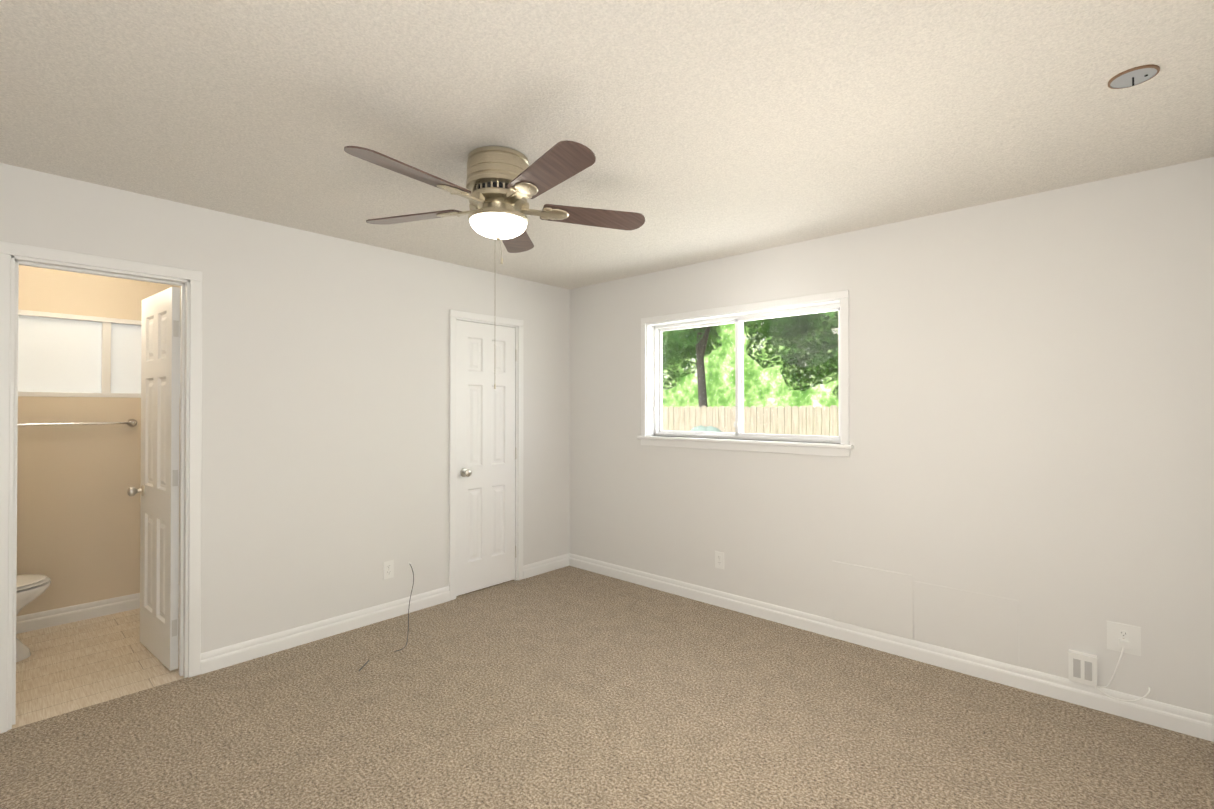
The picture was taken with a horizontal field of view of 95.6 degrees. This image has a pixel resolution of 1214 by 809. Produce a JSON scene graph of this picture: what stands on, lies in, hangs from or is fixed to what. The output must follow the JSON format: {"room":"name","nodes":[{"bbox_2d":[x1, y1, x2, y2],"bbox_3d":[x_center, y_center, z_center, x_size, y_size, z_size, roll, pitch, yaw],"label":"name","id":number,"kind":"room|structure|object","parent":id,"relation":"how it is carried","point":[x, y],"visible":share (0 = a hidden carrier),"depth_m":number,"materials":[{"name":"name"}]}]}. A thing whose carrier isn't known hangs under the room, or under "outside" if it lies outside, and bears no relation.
{"room":"empty bedroom","nodes":[
{"label":"empty bedroom","id":0,"kind":"room"},
{"bbox_2d":[12,608,184,728],"bbox_3d":[-3.021,1.486,3.094,1.620,0.142,1.840,0,-1,42],"label":"floor","id":1,"kind":"structure","parent":0,"point":[67,667],"depth_m":2.96,"materials":[{"name":"beige tile"}]},
{"bbox_2d":[16,574,50,661],"bbox_3d":[-3.439,1.024,2.915,0.450,0.780,0.700,0,-1,42],"label":"toilet","id":2,"kind":"object","parent":1,"relation":"on","point":[30,588],"visible":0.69,"depth_m":3.05,"materials":[{"name":"white ceramic"}]},
{"bbox_2d":[17,265,180,615],"bbox_3d":[-3.579,0.191,3.603,0.120,2.440,1.840,0,-1,42],"label":"wall","id":3,"kind":"structure","parent":0,"point":[78,524],"depth_m":3.63,"materials":[{"name":"beige paint"}]},
{"bbox_2d":[18,419,136,426],"bbox_3d":[-3.473,0.126,3.576,0.073,0.052,0.652,0,-1,42],"label":"towel rail","id":4,"kind":"object","parent":3,"relation":"attached to","point":[131,422],"visible":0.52,"depth_m":3.60,"materials":[{"name":"silver metal"}]},
{"bbox_2d":[16,593,139,633],"bbox_3d":[-3.528,1.366,3.550,0.017,0.104,1.600,0,-1,42],"label":"baseboard","id":5,"kind":"structure","parent":3,"relation":"attached to","point":[53,617],"depth_m":3.60,"materials":[{"name":"white wood"}]},
{"bbox_2d":[18,310,140,397],"bbox_3d":[-3.419,-0.318,3.759,0.094,0.540,1.100,0,-1,42],"label":"bathroom window","id":6,"kind":"structure","parent":3,"relation":"in","point":[65,355],"depth_m":3.66,"materials":[{"name":"white glass"}]},
{"bbox_2d":[0,163,568,652],"bbox_3d":[-1.728,0.190,3.419,0.120,2.440,4.340,0,-1,42],"label":"wall","id":7,"kind":"structure","parent":0,"point":[325,435],"depth_m":3.31,"materials":[{"name":"white paint"}]},
{"bbox_2d":[0,241,201,733],"bbox_3d":[-2.411,0.354,2.647,0.138,2.101,0.732,0,-1,42],"label":"door frame","id":8,"kind":"structure","parent":7,"relation":"attached to","point":[8,250],"depth_m":2.63,"materials":[{"name":"white wood"}]},
{"bbox_2d":[127,287,179,670],"bbox_3d":[-2.521,0.391,3.099,0.609,2.025,0.179,0,0,38],"label":"bathroom door","id":9,"kind":"structure","parent":7,"relation":"in","point":[158,490],"depth_m":3.03,"materials":[{"name":"white wood"}]},
{"bbox_2d":[201,586,449,673],"bbox_3d":[-1.628,1.358,3.420,0.017,0.104,1.473,0,-1,42],"label":"baseboard","id":10,"kind":"structure","parent":7,"relation":"attached to","point":[224,657],"depth_m":3.29,"materials":[{"name":"white wood"}]},
{"bbox_2d":[383,560,393,579],"bbox_3d":[-1.442,1.091,3.636,0.007,0.115,0.070,0,-1,42],"label":"electrical outlet","id":11,"kind":"object","parent":7,"relation":"attached to","point":[388,569],"visible":1,"depth_m":3.63,"materials":[{"name":"white plastic"}]},
{"bbox_2d":[449,309,522,600],"bbox_3d":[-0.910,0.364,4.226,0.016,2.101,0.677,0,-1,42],"label":"door frame","id":12,"kind":"structure","parent":7,"relation":"attached to","point":[454,314],"depth_m":4.01,"materials":[{"name":"white wood"}]},
{"bbox_2d":[456,320,516,595],"bbox_3d":[-0.933,0.392,4.252,0.179,2.023,0.554,0,-1,42],"label":"closet door","id":13,"kind":"structure","parent":7,"relation":"in","point":[486,449],"depth_m":4.22,"materials":[{"name":"white wood"}]},
{"bbox_2d":[523,553,568,578],"bbox_3d":[-0.505,1.366,4.670,0.017,0.104,0.534,0,-1,42],"label":"baseboard","id":14,"kind":"structure","parent":7,"relation":"attached to","point":[544,566],"depth_m":4.65,"materials":[{"name":"white wood"}]},
{"bbox_2d":[456,580,515,597],"bbox_3d":[-1.353,1.492,4.412,0.900,0.148,2.350,0,-1,42],"label":"floor","id":15,"kind":"structure","parent":0,"point":[485,588],"depth_m":4.24,"materials":[{"name":"carpet"}]},
{"bbox_2d":[0,566,1213,808],"bbox_3d":[-0.188,1.476,2.028,4.020,0.150,4.340,0,-1,42],"label":"floor carpet","id":16,"kind":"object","parent":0,"point":[568,688],"visible":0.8,"depth_m":2.37,"materials":[{"name":"beige carpet"}]},
{"bbox_2d":[0,0,1213,289],"bbox_3d":[-0.790,-1.096,2.586,5.640,0.120,4.340,0,-1,42],"label":"ceiling","id":17,"kind":"structure","parent":0,"point":[704,130],"depth_m":1.93,"materials":[{"name":"white paint"}]},
{"bbox_2d":[344,140,644,388],"bbox_3d":[-0.468,-0.550,2.284,1.257,0.975,1.239,0,-1,42],"label":"ceiling fan","id":18,"kind":"object","parent":17,"relation":"attached to","point":[503,184],"visible":1,"depth_m":2.22,"materials":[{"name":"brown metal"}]},
{"bbox_2d":[1108,64,1159,88],"bbox_3d":[1.669,-1.026,1.747,0.120,0.030,0.120,0,-1,42],"label":"smoke detector","id":19,"kind":"object","parent":17,"relation":"attached to","point":[1134,76],"visible":1,"depth_m":1.74,"materials":[{"name":"grey plastic"}]},
{"bbox_2d":[569,157,1213,714],"bbox_3d":[1.212,0.191,3.595,4.020,2.440,0.150,0,-1,42],"label":"wall","id":20,"kind":"structure","parent":0,"point":[1031,403],"depth_m":2.83,"materials":[{"name":"white paint"}]},
{"bbox_2d":[715,551,723,568],"bbox_3d":[0.789,1.092,3.863,0.070,0.115,0.007,0,-1,42],"label":"electrical outlet","id":21,"kind":"object","parent":20,"relation":"attached to","point":[719,559],"visible":1,"depth_m":3.86,"materials":[{"name":"white plastic"}]},
{"bbox_2d":[637,436,853,448],"bbox_3d":[0.879,0.254,3.830,1.620,0.024,0.135,0,-1,42],"label":"window sill","id":22,"kind":"structure","parent":20,"relation":"attached to","point":[777,443],"depth_m":3.68,"materials":[{"name":"white wood"}]},
{"bbox_2d":[641,290,849,456],"bbox_3d":[0.904,-0.182,3.860,1.582,0.996,0.161,0,-1,42],"label":"window unit","id":23,"kind":"structure","parent":20,"relation":"in","point":[738,322],"depth_m":3.86,"materials":[{"name":"white plastic"}]},
{"bbox_2d":[832,561,912,639],"bbox_3d":[1.532,1.126,3.196,0.440,0.356,0.007,0,-1,42],"label":"wall panel","id":24,"kind":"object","parent":20,"relation":"attached to","point":[879,600],"depth_m":3.18,"materials":[{"name":"white paint"}]},
{"bbox_2d":[569,553,1213,741],"bbox_3d":[1.112,1.359,3.565,3.900,0.104,0.017,0,-1,42],"label":"baseboard","id":25,"kind":"structure","parent":20,"relation":"attached to","point":[1197,724],"depth_m":2.94,"materials":[{"name":"white wood"}]},
{"bbox_2d":[915,581,1018,665],"bbox_3d":[1.875,1.139,2.890,0.460,0.326,0.003,0,-1,42],"label":"wall panel","id":26,"kind":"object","parent":20,"relation":"attached to","point":[978,624],"depth_m":2.88,"materials":[{"name":"white paint"}]},
{"bbox_2d":[1068,649,1096,686],"bbox_3d":[2.214,1.226,2.564,0.100,0.132,0.035,0,-1,42],"label":"electrical outlet box","id":27,"kind":"object","parent":20,"relation":"attached to","point":[1082,666],"visible":0.98,"depth_m":2.55,"materials":[{"name":"white plastic"}]},
{"bbox_2d":[1107,621,1140,655],"bbox_3d":[2.320,1.053,2.473,0.112,0.128,0.031,0,-1,42],"label":"electrical outlet","id":28,"kind":"object","parent":20,"relation":"attached to","point":[1120,636],"visible":1,"depth_m":2.47,"materials":[{"name":"white plastic"}]},
{"bbox_2d":[1098,647,1123,687],"bbox_3d":[2.275,1.189,2.484,0.089,0.208,0.019,0,-1,42],"label":"cord","id":29,"kind":"object","parent":28,"relation":"attached to","point":[1113,676],"visible":0.94,"depth_m":2.47,"materials":[{"name":"white plastic"}]},
{"bbox_2d":[1094,686,1149,701],"bbox_3d":[2.303,1.282,2.466,0.186,0.079,0.040,0,-1,42],"label":"loop","id":30,"kind":"object","parent":29,"relation":"attached to","point":[1148,692],"visible":0.98,"depth_m":2.44,"materials":[{"name":"white plastic"}]},
{"label":"outside","id":31,"kind":"structure","parent":0,"visible":0},
{"bbox_2d":[662,312,837,420],"bbox_3d":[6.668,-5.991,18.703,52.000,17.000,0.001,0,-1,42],"label":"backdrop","id":32,"kind":"structure","parent":31,"point":[724,382],"depth_m":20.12,"materials":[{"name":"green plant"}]},
{"bbox_3d":[13.392,1.943,20.152,80.000,0.050,40.780,0,-1,42],"label":"ground","id":33,"kind":"structure","parent":31,"visible":0},
{"bbox_2d":[690,425,721,431],"bbox_3d":[1.897,1.128,11.221,1.092,1.406,1.036,0,-1,42],"label":"bush","id":34,"kind":"object","parent":33,"relation":"on","point":[704,428],"depth_m":11.09,"materials":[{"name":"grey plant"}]},
{"bbox_2d":[662,311,837,406],"bbox_3d":[4.240,-2.420,14.465,16.015,8.677,6.354,0,-1,42],"label":"trees","id":35,"kind":"object","parent":33,"relation":"on","point":[708,332],"depth_m":14.59,"materials":[{"name":"green plant"}]},
{"bbox_2d":[662,405,838,435],"bbox_3d":[1.751,0.947,12.358,25.104,1.842,0.056,0,-1,42],"label":"fence","id":36,"kind":"object","parent":33,"relation":"on","point":[802,424],"depth_m":11.09,"materials":[{"name":"brown wood"}]},
{"bbox_3d":[-1.343,1.083,3.749,0.004,0.024,0.024,0,-1,42],"label":"grommet","id":37,"kind":"object","parent":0,"visible":0},
{"bbox_2d":[394,564,413,651],"bbox_3d":[-1.241,1.239,3.417,0.053,0.320,0.697,0,0,-13],"label":"cord","id":38,"kind":"object","parent":37,"relation":"attached to","point":[408,612],"visible":1,"depth_m":3.48,"materials":[{"name":"grey plastic"}]}
]}

